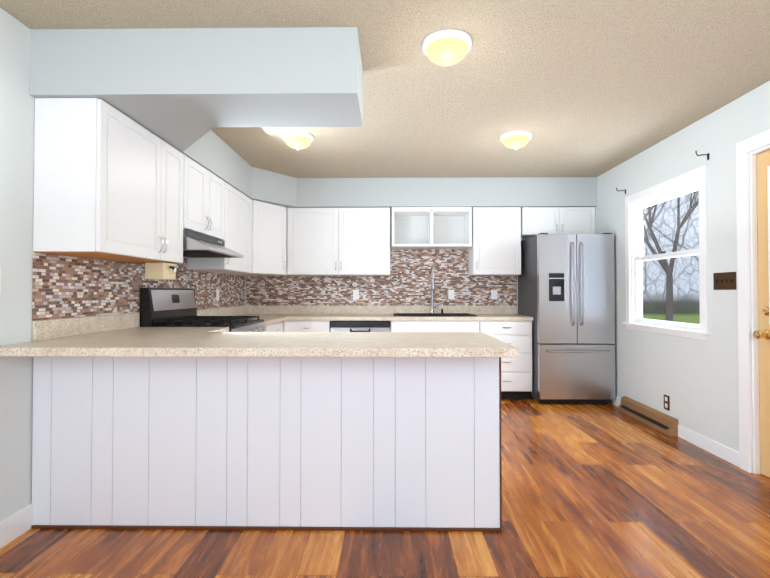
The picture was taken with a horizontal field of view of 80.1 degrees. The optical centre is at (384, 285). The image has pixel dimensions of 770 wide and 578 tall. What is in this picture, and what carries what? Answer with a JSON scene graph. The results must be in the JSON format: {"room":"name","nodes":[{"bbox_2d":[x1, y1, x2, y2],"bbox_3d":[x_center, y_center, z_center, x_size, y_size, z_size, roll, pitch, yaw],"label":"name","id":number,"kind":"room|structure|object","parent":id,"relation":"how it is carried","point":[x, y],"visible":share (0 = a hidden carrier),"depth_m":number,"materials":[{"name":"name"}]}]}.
{"room":"kitchen","nodes":[
{"label":"kitchen","id":0,"kind":"room"},
{"bbox_2d":[0,8,240,520],"bbox_3d":[-1.787,-0.033,2.264,0.100,2.440,6.700,0,-1,1],"label":"wall","id":1,"kind":"structure","parent":0,"point":[17,112],"depth_m":2.15,"materials":[{"name":"white paint"}]},
{"bbox_2d":[0,504,31,548],"bbox_3d":[-1.752,1.102,0.568,0.012,0.120,3.343,0,-1,1],"label":"baseboard","id":2,"kind":"structure","parent":1,"relation":"attached to","point":[15,525],"depth_m":2.14,"materials":[{"name":"white wood"}]},
{"bbox_2d":[33,98,168,261],"bbox_3d":[-1.567,-0.542,2.590,0.328,0.762,0.660,0,-1,1],"label":"upper cabinet","id":3,"kind":"object","parent":1,"relation":"attached to","point":[111,183],"depth_m":2.27,"materials":[{"name":"white wood"}]},
{"bbox_2d":[32,253,244,320],"bbox_3d":[-1.712,-0.047,3.880,0.006,0.678,3.252,0,-1,1],"label":"backsplash","id":4,"kind":"structure","parent":1,"relation":"attached to","point":[66,287],"depth_m":2.80,"materials":[{"name":"tile"}]},
{"bbox_2d":[216,289,218,300],"bbox_3d":[-1.696,0.096,4.648,0.007,0.115,0.072,0,-1,1],"label":"electrical outlet","id":5,"kind":"object","parent":4,"relation":"attached to","point":[217,294],"visible":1,"depth_m":4.63,"materials":[{"name":"white plastic"}]},
{"bbox_2d":[125,145,188,265],"bbox_3d":[-1.561,-0.536,3.025,0.328,0.762,0.426,0,-1,1],"label":"upper cabinet","id":6,"kind":"object","parent":1,"relation":"attached to","point":[178,162],"depth_m":3.09,"materials":[{"name":"white wood"}]},
{"bbox_2d":[145,262,175,279],"bbox_3d":[-1.475,-0.093,3.037,0.145,0.108,0.170,0,-1,1],"label":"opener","id":7,"kind":"object","parent":6,"relation":"attached to","point":[159,271],"visible":1,"depth_m":2.95,"materials":[{"name":"beige plastic"}]},
{"bbox_2d":[189,158,228,240],"bbox_3d":[-1.554,-0.650,3.572,0.328,0.516,0.778,0,-1,1],"label":"upper cabinet","id":8,"kind":"object","parent":1,"relation":"attached to","point":[208,193],"depth_m":3.59,"materials":[{"name":"white wood"}]},
{"bbox_2d":[183,229,243,257],"bbox_3d":[-1.466,-0.315,3.575,0.490,0.151,0.750,0,-1,1],"label":"range hood","id":9,"kind":"object","parent":8,"relation":"attached to","point":[197,245],"visible":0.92,"depth_m":3.43,"materials":[{"name":"silver metal"}]},
{"bbox_2d":[187,185,250,272],"bbox_3d":[-1.545,-0.514,4.310,0.328,0.766,0.814,0,-1,1],"label":"upper cabinet","id":10,"kind":"object","parent":1,"relation":"attached to","point":[238,232],"depth_m":4.27,"materials":[{"name":"white wood"}]},
{"bbox_2d":[223,199,290,275],"bbox_3d":[-1.402,-0.502,5.116,0.596,0.765,0.798,0,-1,1],"label":"upper cabinet","id":11,"kind":"object","parent":1,"relation":"attached to","point":[269,224],"visible":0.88,"depth_m":4.94,"materials":[{"name":"white wood"}]},
{"bbox_2d":[29,27,596,211],"bbox_3d":[0.318,-1.067,3.859,4.070,0.323,3.290,0,-1,1],"label":"soffit","id":12,"kind":"structure","parent":0,"point":[184,91],"depth_m":2.24,"materials":[{"name":"paint"}]},
{"bbox_2d":[0,396,769,577],"bbox_3d":[0.298,1.237,2.219,4.270,0.100,6.700,0,-1,1],"label":"floor","id":13,"kind":"structure","parent":0,"point":[599,490],"depth_m":2.16,"materials":[{"name":"laminate"}]},
{"bbox_2d":[140,288,266,331],"bbox_3d":[-1.347,0.615,3.559,0.724,1.185,0.746,0,-1,1],"label":"range","id":14,"kind":"object","parent":13,"relation":"on","point":[168,307],"visible":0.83,"depth_m":3.39,"materials":[{"name":"black metal"}]},
{"bbox_2d":[31,357,501,531],"bbox_3d":[-0.578,0.759,2.695,2.296,0.870,0.941,0,-1,1],"label":"peninsula base panel","id":15,"kind":"object","parent":13,"relation":"on","point":[308,443],"visible":0.79,"depth_m":2.23,"materials":[{"name":"white wood"}]},
{"bbox_2d":[264,322,282,331],"bbox_3d":[-1.384,0.795,4.417,0.648,0.850,0.950,0,-1,1],"label":"base cabinet","id":16,"kind":"object","parent":13,"relation":"on","point":[276,327],"visible":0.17,"depth_m":4.55,"materials":[{"name":"white wood"}]},
{"bbox_2d":[282,321,289,331],"bbox_3d":[-1.364,0.807,5.186,0.669,0.850,0.618,0,-1,1],"label":"base cabinet","id":17,"kind":"object","parent":13,"relation":"on","point":[286,324],"depth_m":4.88,"materials":[{"name":"white wood"}]},
{"bbox_2d":[126,310,211,313],"bbox_3d":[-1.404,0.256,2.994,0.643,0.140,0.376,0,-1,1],"label":"countertop","id":18,"kind":"structure","parent":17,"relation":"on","point":[198,311],"depth_m":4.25,"materials":[{"name":"stone"}]},
{"bbox_2d":[202,306,287,309],"bbox_3d":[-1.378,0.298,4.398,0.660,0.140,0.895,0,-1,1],"label":"countertop","id":19,"kind":"structure","parent":17,"relation":"on","point":[236,307],"depth_m":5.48,"materials":[{"name":"stone"}]},
{"bbox_2d":[0,310,519,356],"bbox_3d":[-0.577,0.247,2.390,2.313,0.140,0.810,0,-1,1],"label":"countertop","id":20,"kind":"structure","parent":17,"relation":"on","point":[119,335],"depth_m":2.29,"materials":[{"name":"stone"}]},
{"bbox_2d":[288,306,532,320],"bbox_3d":[-0.064,0.309,5.157,3.270,0.140,0.658,0,-1,1],"label":"countertop","id":21,"kind":"structure","parent":17,"relation":"on","point":[508,311],"depth_m":5.46,"materials":[{"name":"stone"}]},
{"bbox_2d":[393,313,476,316],"bbox_3d":[0.544,0.434,5.159,0.902,0.215,0.472,0,-1,1],"label":"sink","id":22,"kind":"object","parent":21,"relation":"in","point":[433,314],"visible":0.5,"depth_m":5.36,"materials":[{"name":"black metal"}]},
{"bbox_2d":[430,264,440,312],"bbox_3d":[0.594,0.049,5.362,0.133,0.586,0.200,0,-1,1],"label":"faucet","id":23,"kind":"object","parent":21,"relation":"on","point":[432,282],"visible":0.98,"depth_m":5.42,"materials":[{"name":"silver metal"}]},
{"bbox_2d":[290,321,329,331],"bbox_3d":[-0.835,0.807,5.179,0.500,0.850,0.618,0,-1,1],"label":"base cabinet","id":24,"kind":"object","parent":13,"relation":"on","point":[295,326],"depth_m":4.88,"materials":[{"name":"white wood"}]},
{"bbox_2d":[330,321,389,331],"bbox_3d":[-0.261,0.807,5.156,0.640,0.848,0.614,0,-1,1],"label":"dishwasher","id":25,"kind":"object","parent":13,"relation":"on","point":[359,326],"visible":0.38,"depth_m":4.87,"materials":[{"name":"black"}]},
{"bbox_2d":[462,321,531,398],"bbox_3d":[1.259,0.806,5.153,0.612,0.850,0.618,0,-1,1],"label":"base cabinet","id":26,"kind":"object","parent":13,"relation":"on","point":[516,377],"depth_m":4.85,"materials":[{"name":"white wood"}]},
{"bbox_2d":[518,233,615,403],"bbox_3d":[1.961,0.349,5.015,0.770,1.760,0.836,0,-1,1],"label":"refrigerator","id":27,"kind":"object","parent":13,"relation":"on","point":[566,292],"visible":0.92,"depth_m":4.67,"materials":[{"name":"grey metal"}]},
{"bbox_2d":[0,0,769,177],"bbox_3d":[0.298,-1.303,2.258,4.270,0.100,6.700,0,-1,1],"label":"ceiling","id":28,"kind":"structure","parent":0,"point":[586,88],"depth_m":2.71,"materials":[{"name":"beige paint"}]},
{"bbox_2d":[282,131,313,149],"bbox_3d":[-0.718,-1.171,3.779,0.258,0.118,0.258,0,-1,1],"label":"ceiling light","id":29,"kind":"object","parent":28,"relation":"attached to","point":[297,140],"visible":1,"depth_m":3.70,"materials":[{"name":"white"}]},
{"bbox_2d":[422,29,471,65],"bbox_3d":[0.319,-1.192,2.366,0.258,0.118,0.258,0,-1,1],"label":"ceiling light","id":30,"kind":"object","parent":28,"relation":"attached to","point":[447,47],"visible":1,"depth_m":2.30,"materials":[{"name":"white glass"}]},
{"bbox_2d":[500,130,531,149],"bbox_3d":[1.077,-1.171,3.767,0.258,0.118,0.258,0,-1,1],"label":"ceiling light","id":31,"kind":"object","parent":28,"relation":"attached to","point":[517,139],"visible":0.98,"depth_m":3.69,"materials":[{"name":"white"}]},
{"bbox_2d":[244,212,526,331],"bbox_3d":[0.339,0.017,5.538,4.070,2.440,0.100,0,-1,1],"label":"wall","id":32,"kind":"structure","parent":0,"point":[390,248],"depth_m":5.50,"materials":[{"name":"white paint"}]},
{"bbox_2d":[287,207,394,275],"bbox_3d":[-0.500,-0.498,5.340,1.213,0.766,0.328,0,-1,1],"label":"upper cabinet","id":33,"kind":"object","parent":32,"relation":"attached to","point":[338,241],"depth_m":5.18,"materials":[{"name":"white wood"}]},
{"bbox_2d":[246,249,516,305],"bbox_3d":[-0.050,-0.095,5.490,3.250,0.674,0.006,0,-1,1],"label":"backsplash","id":34,"kind":"structure","parent":32,"relation":"attached to","point":[407,282],"depth_m":5.48,"materials":[{"name":"tile"}]},
{"bbox_2d":[353,290,358,298],"bbox_3d":[-0.347,0.111,5.484,0.072,0.116,0.007,0,-1,1],"label":"electrical outlet","id":35,"kind":"object","parent":34,"relation":"attached to","point":[355,294],"visible":1,"depth_m":5.48,"materials":[{"name":"white plastic"}]},
{"bbox_2d":[448,290,453,298],"bbox_3d":[0.793,0.111,5.470,0.072,0.116,0.007,0,-1,1],"label":"electrical outlet","id":36,"kind":"object","parent":34,"relation":"attached to","point":[450,294],"visible":1,"depth_m":5.47,"materials":[{"name":"white plastic"}]},
{"bbox_2d":[491,290,496,298],"bbox_3d":[1.303,0.111,5.463,0.072,0.116,0.007,0,-1,1],"label":"electrical outlet","id":37,"kind":"object","parent":34,"relation":"attached to","point":[493,294],"visible":1,"depth_m":5.46,"materials":[{"name":"white plastic"}]},
{"bbox_2d":[463,207,522,275],"bbox_3d":[1.244,-0.499,5.318,0.585,0.766,0.328,0,-1,1],"label":"upper cabinet","id":38,"kind":"object","parent":32,"relation":"attached to","point":[492,236],"depth_m":5.16,"materials":[{"name":"white wood"}]},
{"bbox_2d":[523,207,594,237],"bbox_3d":[1.960,-0.724,5.313,0.818,0.316,0.328,0,-1,1],"label":"upper cabinet","id":39,"kind":"object","parent":32,"relation":"attached to","point":[536,220],"depth_m":5.15,"materials":[{"name":"white wood"}]},
{"bbox_2d":[595,81,769,457],"bbox_3d":[2.383,-0.034,2.213,0.100,2.440,6.700,0,-1,1],"label":"wall","id":40,"kind":"structure","parent":0,"point":[696,381],"depth_m":3.42,"materials":[{"name":"white paint"}]},
{"bbox_2d":[618,396,677,435],"bbox_3d":[2.317,1.148,4.081,0.075,0.135,0.830,0,-1,1],"label":"baseboard heater","id":41,"kind":"object","parent":40,"relation":"in","point":[664,423],"visible":0.98,"depth_m":3.98,"materials":[{"name":"brown"}]},
{"bbox_2d":[616,151,709,340],"bbox_3d":[2.357,-0.279,3.897,0.194,1.378,1.190,0,-1,1],"label":"window unit","id":42,"kind":"structure","parent":40,"relation":"in","point":[634,256],"depth_m":3.88,"materials":[{"name":"white wood"}]},
{"bbox_2d":[664,394,669,410],"bbox_3d":[2.348,0.976,3.821,0.006,0.120,0.075,0,-1,1],"label":"electrical outlet","id":43,"kind":"object","parent":40,"relation":"attached to","point":[666,403],"visible":1,"depth_m":3.81,"materials":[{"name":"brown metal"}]},
{"bbox_2d":[612,396,739,466],"bbox_3d":[2.326,1.138,2.146,0.012,0.095,6.600,0,-1,1],"label":"baseboard","id":44,"kind":"structure","parent":40,"relation":"attached to","point":[728,454],"depth_m":3.31,"materials":[{"name":"white wood"}]},
{"bbox_2d":[713,272,735,289],"bbox_3d":[2.337,-0.030,3.147,0.013,0.118,0.209,0,-1,1],"label":"switch plate","id":45,"kind":"object","parent":40,"relation":"attached to","point":[724,281],"visible":1,"depth_m":3.14,"materials":[{"name":"brown metal"}]},
{"bbox_2d":[736,129,769,473],"bbox_3d":[2.377,0.120,2.466,0.118,2.140,1.110,0,-1,1],"label":"door frame","id":46,"kind":"structure","parent":40,"relation":"attached to","point":[748,318],"depth_m":2.94,"materials":[{"name":"white"}]},
{"bbox_2d":[753,150,769,477],"bbox_3d":[2.350,0.171,2.465,0.116,2.022,0.894,0,-1,1],"label":"entry door","id":47,"kind":"structure","parent":40,"relation":"in","point":[762,334],"depth_m":2.86,"materials":[{"name":"brown wood"}]},
{"label":"outside","id":48,"kind":"structure","parent":0,"visible":0},
{"bbox_2d":[642,190,699,323],"bbox_3d":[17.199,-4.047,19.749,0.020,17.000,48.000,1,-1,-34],"label":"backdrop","id":49,"kind":"structure","parent":48,"point":[666,206],"depth_m":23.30,"materials":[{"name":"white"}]},
{"bbox_2d":[643,191,698,320],"bbox_3d":[10.400,-2.262,15.326,7.890,8.305,9.272,0,-1,1],"label":"tree","id":50,"kind":"object","parent":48,"point":[669,317],"depth_m":14.05,"materials":[{"name":"grey plant"}]}
]}

